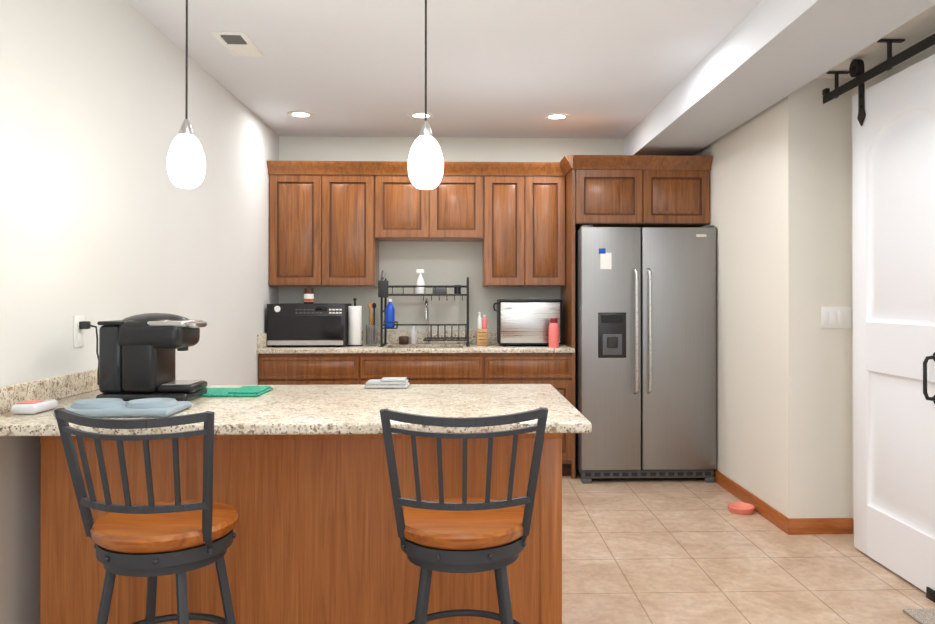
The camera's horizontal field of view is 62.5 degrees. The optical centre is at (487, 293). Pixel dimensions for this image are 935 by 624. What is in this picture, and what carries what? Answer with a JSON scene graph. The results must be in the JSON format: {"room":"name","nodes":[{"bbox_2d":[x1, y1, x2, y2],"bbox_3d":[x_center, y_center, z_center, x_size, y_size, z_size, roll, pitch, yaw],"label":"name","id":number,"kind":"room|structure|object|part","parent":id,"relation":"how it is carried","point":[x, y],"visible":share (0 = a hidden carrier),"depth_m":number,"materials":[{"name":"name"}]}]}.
{"room":"kitchen","nodes":[
{"label":"kitchen","id":0,"kind":"room"},
{"bbox_2d":[0,0,278,623],"bbox_3d":[-1.512,0.018,2.105,0.100,2.480,7.720,0,0,-2],"label":"wall","id":1,"kind":"structure","parent":0,"point":[103,217],"depth_m":3.00,"materials":[{"name":"paint"}]},
{"bbox_2d":[0,368,98,411],"bbox_3d":[-1.465,0.322,2.568,0.020,0.077,0.954,0,0,-2],"label":"backsplash","id":2,"kind":"structure","parent":1,"relation":"attached to","point":[57,387],"depth_m":2.57,"materials":[{"name":"beige stone"}]},
{"bbox_2d":[73,315,98,384],"bbox_3d":[-1.453,0.209,2.810,0.063,0.259,0.099,0,0,-2],"label":"cord","id":3,"kind":"object","parent":1,"relation":"attached to","point":[80,324],"visible":1,"depth_m":2.79,"materials":[{"name":"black plastic"}]},
{"bbox_2d":[257,333,276,346],"bbox_3d":[-1.563,0.331,5.537,0.020,0.099,0.608,0,0,-2],"label":"backsplash","id":4,"kind":"structure","parent":1,"relation":"attached to","point":[261,339],"depth_m":5.30,"materials":[{"name":"beige stone"}]},
{"bbox_2d":[267,161,324,285],"bbox_3d":[-1.389,-0.496,5.708,0.379,0.886,0.327,0,0,-2],"label":"upper cabinet","id":5,"kind":"object","parent":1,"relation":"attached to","point":[296,188],"depth_m":5.55,"materials":[{"name":"brown wood"}]},
{"bbox_2d":[126,0,762,138],"bbox_3d":[0.267,-1.271,2.172,3.660,0.100,7.720,0,0,-2],"label":"ceiling","id":6,"kind":"structure","parent":0,"point":[616,69],"depth_m":3.97,"materials":[{"name":"paint"}]},
{"bbox_2d":[167,0,205,187],"bbox_3d":[-1.002,-0.786,2.567,0.124,0.864,0.124,0,0,-2],"label":"pendant light","id":7,"kind":"object","parent":6,"relation":"hanging from","point":[186,165],"visible":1,"depth_m":2.53,"materials":[{"name":"white glass"}]},
{"bbox_2d":[211,32,263,56],"bbox_3d":[-1.208,-1.206,3.746,0.155,0.009,0.345,0,0,-2],"label":"ceiling vent","id":8,"kind":"object","parent":6,"relation":"in","point":[237,44],"visible":1,"depth_m":3.72,"materials":[{"name":"white metal"}]},
{"bbox_2d":[287,111,313,117],"bbox_3d":[-1.253,-1.198,5.173,0.176,0.006,0.176,0,0,-2],"label":"recessed light","id":9,"kind":"object","parent":6,"relation":"in","point":[299,114],"visible":1,"depth_m":5.16,"materials":[{"name":"white"}]},
{"bbox_2d":[408,112,433,118],"bbox_3d":[-0.448,-1.198,5.200,0.176,0.006,0.176,0,0,-2],"label":"recessed light","id":10,"kind":"object","parent":6,"relation":"in","point":[418,115],"visible":0.92,"depth_m":5.19,"materials":[{"name":"white"}]},
{"bbox_2d":[408,0,443,188],"bbox_3d":[-0.207,-0.786,2.594,0.124,0.864,0.124,0,0,-2],"label":"pendant light","id":11,"kind":"object","parent":6,"relation":"hanging from","point":[425,165],"visible":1,"depth_m":2.55,"materials":[{"name":"white glass"}]},
{"bbox_2d":[544,113,569,119],"bbox_3d":[0.471,-1.198,5.230,0.176,0.006,0.176,0,0,-2],"label":"recessed light","id":12,"kind":"object","parent":6,"relation":"in","point":[557,116],"visible":1,"depth_m":5.22,"materials":[{"name":"white"}]},
{"bbox_2d":[623,0,934,155],"bbox_3d":[1.393,-1.126,2.159,0.430,0.192,7.620,0,0,-2],"label":"soffit beam","id":13,"kind":"structure","parent":6,"relation":"attached to","point":[763,55],"depth_m":3.53,"materials":[{"name":"paint"}]},
{"bbox_2d":[279,136,622,329],"bbox_3d":[-0.029,0.044,5.966,3.120,2.480,0.100,0,0,-2],"label":"wall","id":14,"kind":"structure","parent":0,"point":[440,263],"depth_m":5.91,"materials":[{"name":"paint"}]},
{"bbox_2d":[325,161,378,286],"bbox_3d":[-1.010,-0.495,5.721,0.379,0.886,0.327,0,0,-2],"label":"upper cabinet","id":15,"kind":"object","parent":14,"relation":"attached to","point":[332,223],"depth_m":5.56,"materials":[{"name":"brown wood"}]},
{"bbox_2d":[377,161,432,242],"bbox_3d":[-0.624,-0.668,5.735,0.395,0.541,0.327,0,0,-2],"label":"upper cabinet","id":16,"kind":"object","parent":14,"relation":"attached to","point":[404,210],"depth_m":5.57,"materials":[{"name":"brown wood"}]},
{"bbox_2d":[433,163,484,241],"bbox_3d":[-0.229,-0.668,5.748,0.395,0.541,0.327,0,0,-2],"label":"upper cabinet","id":17,"kind":"object","parent":14,"relation":"attached to","point":[459,198],"depth_m":5.59,"materials":[{"name":"brown wood"}]},
{"bbox_2d":[362,331,564,342],"bbox_3d":[-0.501,0.333,5.886,2.166,0.099,0.019,0,0,-2],"label":"backsplash","id":18,"kind":"structure","parent":14,"relation":"attached to","point":[392,336],"depth_m":5.88,"materials":[{"name":"beige stone"}]},
{"bbox_2d":[481,163,528,286],"bbox_3d":[0.118,-0.495,5.758,0.299,0.886,0.327,0,0,-2],"label":"upper cabinet","id":19,"kind":"object","parent":14,"relation":"attached to","point":[506,241],"depth_m":5.60,"materials":[{"name":"brown wood"}]},
{"bbox_2d":[529,163,568,286],"bbox_3d":[0.417,-0.495,5.768,0.299,0.886,0.327,0,0,-2],"label":"upper cabinet","id":20,"kind":"object","parent":14,"relation":"attached to","point":[548,182],"depth_m":5.61,"materials":[{"name":"brown wood"}]},
{"bbox_2d":[569,155,644,234],"bbox_3d":[0.832,-0.709,5.638,0.473,0.460,0.617,0,0,-2],"label":"upper cabinet","id":21,"kind":"object","parent":14,"relation":"attached to","point":[605,190],"depth_m":5.33,"materials":[{"name":"brown wood"}]},
{"bbox_2d":[641,155,712,227],"bbox_3d":[1.305,-0.709,5.654,0.472,0.460,0.617,0,0,-2],"label":"upper cabinet","id":22,"kind":"object","parent":14,"relation":"attached to","point":[677,188],"depth_m":5.35,"materials":[{"name":"brown wood"}]},
{"bbox_2d":[562,467,934,623],"bbox_3d":[0.267,1.309,2.155,3.660,0.100,7.720,0,0,-2],"label":"floor","id":23,"kind":"structure","parent":0,"point":[665,551],"depth_m":3.56,"materials":[{"name":"tile"}]},
{"bbox_2d":[54,408,237,623],"bbox_3d":[-0.803,0.764,1.907,0.395,0.988,0.387,0,0,8],"label":"stool","id":24,"kind":"object","parent":23,"relation":"on","point":[178,537],"visible":1,"depth_m":1.80,"materials":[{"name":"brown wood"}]},
{"bbox_2d":[40,436,561,623],"bbox_3d":[-0.587,0.828,2.720,1.630,0.869,0.600,0,0,-2],"label":"kitchen island","id":25,"kind":"object","parent":23,"relation":"on","point":[301,483],"depth_m":2.43,"materials":[{"name":"wood"}]},
{"bbox_2d":[0,384,591,435],"bbox_3d":[-0.601,0.377,2.596,1.750,0.030,0.974,0,0,-2],"label":"island countertop","id":26,"kind":"structure","parent":25,"relation":"on","point":[284,410],"depth_m":2.39,"materials":[{"name":"beige stone"}]},
{"bbox_2d":[11,399,57,414],"bbox_3d":[-1.372,0.342,2.338,0.075,0.033,0.140,0,0,-2],"label":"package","id":27,"kind":"object","parent":26,"relation":"on","point":[33,406],"visible":1,"depth_m":2.29,"materials":[{"name":"white plastic"}]},
{"bbox_2d":[53,398,190,416],"bbox_3d":[-1.089,0.341,2.317,0.330,0.036,0.200,0,0,-2],"label":"folded towel","id":28,"kind":"object","parent":26,"relation":"on","point":[119,407],"visible":1,"depth_m":2.25,"materials":[{"name":"blue fabric"}]},
{"bbox_2d":[96,313,206,400],"bbox_3d":[-1.130,0.214,2.627,0.311,0.294,0.220,0,0,-2],"label":"coffee maker","id":29,"kind":"object","parent":26,"relation":"on","point":[137,356],"visible":1,"depth_m":2.53,"materials":[{"name":"black plastic"}]},
{"bbox_2d":[201,386,272,396],"bbox_3d":[-0.944,0.354,2.792,0.280,0.015,0.220,0,0,-2],"label":"folded towel","id":30,"kind":"object","parent":26,"relation":"on","point":[249,391],"visible":0.73,"depth_m":2.75,"materials":[{"name":"green fabric"}]},
{"bbox_2d":[364,377,409,388],"bbox_3d":[-0.388,0.347,2.990,0.165,0.033,0.120,0,0,-2],"label":"folded towel","id":31,"kind":"object","parent":26,"relation":"on","point":[391,382],"visible":1,"depth_m":2.94,"materials":[{"name":"white fabric"}]},
{"bbox_2d":[258,355,360,384],"bbox_3d":[-1.230,0.846,5.562,0.688,0.869,0.612,0,0,-2],"label":"base cabinet","id":32,"kind":"object","parent":23,"relation":"on","point":[272,369],"depth_m":5.26,"materials":[{"name":"brown wood"}]},
{"bbox_2d":[361,355,484,384],"bbox_3d":[-0.459,0.846,5.588,0.854,0.869,0.612,0,0,-2],"label":"base cabinet","id":33,"kind":"object","parent":23,"relation":"on","point":[418,369],"depth_m":5.29,"materials":[{"name":"brown wood"}]},
{"bbox_2d":[380,407,547,623],"bbox_3d":[-0.060,0.764,1.931,0.395,0.988,0.387,0,0,-3],"label":"stool","id":34,"kind":"object","parent":23,"relation":"on","point":[464,534],"visible":1,"depth_m":1.82,"materials":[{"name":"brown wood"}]},
{"bbox_2d":[485,355,574,478],"bbox_3d":[0.279,0.846,5.612,0.624,0.869,0.612,0,0,-2],"label":"base cabinet","id":35,"kind":"object","parent":23,"relation":"on","point":[558,371],"depth_m":5.31,"materials":[{"name":"brown wood"}]},
{"bbox_2d":[257,343,574,354],"bbox_3d":[-0.491,0.397,5.577,2.166,0.030,0.637,0,0,-2],"label":"countertop","id":36,"kind":"structure","parent":35,"relation":"on","point":[390,348],"depth_m":5.29,"materials":[{"name":"beige stone"}]},
{"bbox_2d":[267,303,351,346],"bbox_3d":[-1.284,0.228,5.596,0.540,0.305,0.374,0,0,-2],"label":"microwave","id":37,"kind":"object","parent":36,"relation":"on","point":[299,324],"visible":1,"depth_m":5.41,"materials":[{"name":"grey metal"}]},
{"bbox_2d":[304,288,313,303],"bbox_3d":[-1.291,0.018,5.574,0.074,0.112,0.074,0,0,-2],"label":"spice jar","id":38,"kind":"object","parent":37,"relation":"on","point":[308,295],"visible":1,"depth_m":5.54,"materials":[{"name":"brown"}]},
{"bbox_2d":[347,298,362,345],"bbox_3d":[-0.956,0.206,5.564,0.120,0.348,0.120,0,0,-2],"label":"paper towel roll","id":39,"kind":"object","parent":36,"relation":"on","point":[354,325],"visible":1,"depth_m":5.52,"materials":[{"name":"grey paper"}]},
{"bbox_2d":[366,303,376,345],"bbox_3d":[-0.849,0.224,5.647,0.084,0.312,0.084,0,0,-2],"label":"utensil crock","id":40,"kind":"object","parent":36,"relation":"on","point":[371,334],"visible":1,"depth_m":5.62,"materials":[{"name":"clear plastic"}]},
{"bbox_2d":[378,269,469,346],"bbox_3d":[-0.454,0.103,5.636,0.647,0.554,0.380,0,0,-2],"label":"dish rack","id":41,"kind":"object","parent":36,"relation":"on","point":[420,286],"visible":1,"depth_m":5.50,"materials":[{"name":"grey metal"}]},
{"bbox_2d":[425,299,440,342],"bbox_3d":[-0.420,0.210,5.754,0.112,0.346,0.205,0,0,-2],"label":"faucet","id":42,"kind":"object","parent":36,"relation":"on","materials":[{"name":"silver metal"}]},
{"bbox_2d":[477,312,487,345],"bbox_3d":[-0.037,0.259,5.624,0.080,0.243,0.141,0,0,-2],"label":"knife block","id":43,"kind":"object","parent":36,"relation":"on","point":[482,337],"visible":1,"depth_m":5.55,"materials":[{"name":"brown wood"}]},
{"bbox_2d":[493,299,562,345],"bbox_3d":[0.283,0.211,5.653,0.496,0.339,0.344,0,0,-2],"label":"bread box","id":44,"kind":"object","parent":36,"relation":"on","point":[523,321],"visible":0.9,"depth_m":5.49,"materials":[{"name":"grey metal"}]},
{"bbox_2d":[549,318,558,347],"bbox_3d":[0.464,0.276,5.380,0.074,0.206,0.074,0,0,-2],"label":"water bottle","id":45,"kind":"object","parent":36,"relation":"on","point":[553,334],"visible":1,"depth_m":5.35,"materials":[{"name":"pink"}]},
{"bbox_2d":[575,225,716,483],"bbox_3d":[1.077,0.412,5.517,0.916,1.737,0.796,0,0,-2],"label":"fridge","id":46,"kind":"object","parent":23,"relation":"on","point":[645,352],"visible":0.96,"depth_m":5.18,"materials":[{"name":"grey metal"}]},
{"bbox_2d":[728,502,754,514],"bbox_3d":[1.481,1.256,4.497,0.152,0.036,0.152,0,0,-2],"label":"pet bowl","id":47,"kind":"object","parent":23,"relation":"on","point":[741,508],"visible":1,"depth_m":4.48,"materials":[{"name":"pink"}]},
{"bbox_2d":[903,609,934,623],"bbox_3d":[1.883,1.243,0.758,0.318,0.012,4.620,0,0,-2],"label":"carpet","id":48,"kind":"object","parent":23,"relation":"on","point":[923,616],"visible":0.95,"depth_m":3.00,"materials":[{"name":"beige carpet"}]},
{"bbox_2d":[926,587,934,602],"bbox_3d":[1.859,1.243,3.179,0.064,0.045,0.060,0,0,-2],"label":"floor guide","id":49,"kind":"object","parent":23,"relation":"attached to","point":[930,593],"visible":0.98,"depth_m":3.18,"materials":[{"name":"black metal"}]},
{"bbox_2d":[692,79,852,517],"bbox_3d":[1.782,0.038,5.080,0.440,2.480,1.990,0,0,-2],"label":"wall","id":50,"kind":"structure","parent":0,"point":[780,198],"depth_m":4.10,"materials":[{"name":"paint"}]},
{"bbox_2d":[714,470,852,534],"bbox_3d":[1.738,1.234,4.664,0.351,0.082,1.203,0,0,-2],"label":"baseboard","id":51,"kind":"structure","parent":50,"relation":"attached to","point":[792,526],"depth_m":4.07,"materials":[{"name":"brown wood"}]},
{"bbox_2d":[821,307,851,327],"bbox_3d":[1.849,0.129,4.082,0.164,0.115,0.008,0,0,-2],"label":"switch plate","id":52,"kind":"object","parent":50,"relation":"attached to","point":[836,317],"visible":1,"depth_m":4.08,"materials":[{"name":"white plastic"}]},
{"bbox_2d":[851,32,934,533],"bbox_3d":[2.079,0.013,1.228,0.100,2.480,5.730,0,0,-2],"label":"door frame","id":53,"kind":"structure","parent":0,"point":[913,60],"depth_m":3.91,"materials":[{"name":"paint"}]},
{"bbox_2d":[816,5,934,78],"bbox_3d":[1.847,-1.180,3.078,0.238,0.070,2.028,0,0,-2],"label":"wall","id":54,"kind":"structure","parent":53,"relation":"attached to","point":[920,26],"depth_m":3.52,"materials":[{"name":"white"}]},
{"bbox_2d":[822,33,934,591],"bbox_3d":[1.832,0.055,3.116,0.110,2.395,1.920,0,0,-2],"label":"barn door","id":55,"kind":"structure","parent":53,"relation":"in","point":[893,119],"depth_m":3.46,"materials":[{"name":"white wood"}]},
{"bbox_3d":[1.832,-1.076,3.123,0.110,0.134,1.920,0,0,-2],"label":"barn door rail","id":56,"kind":"part","parent":55,"relation":"part of","materials":[{"name":"black metal"}]}
]}

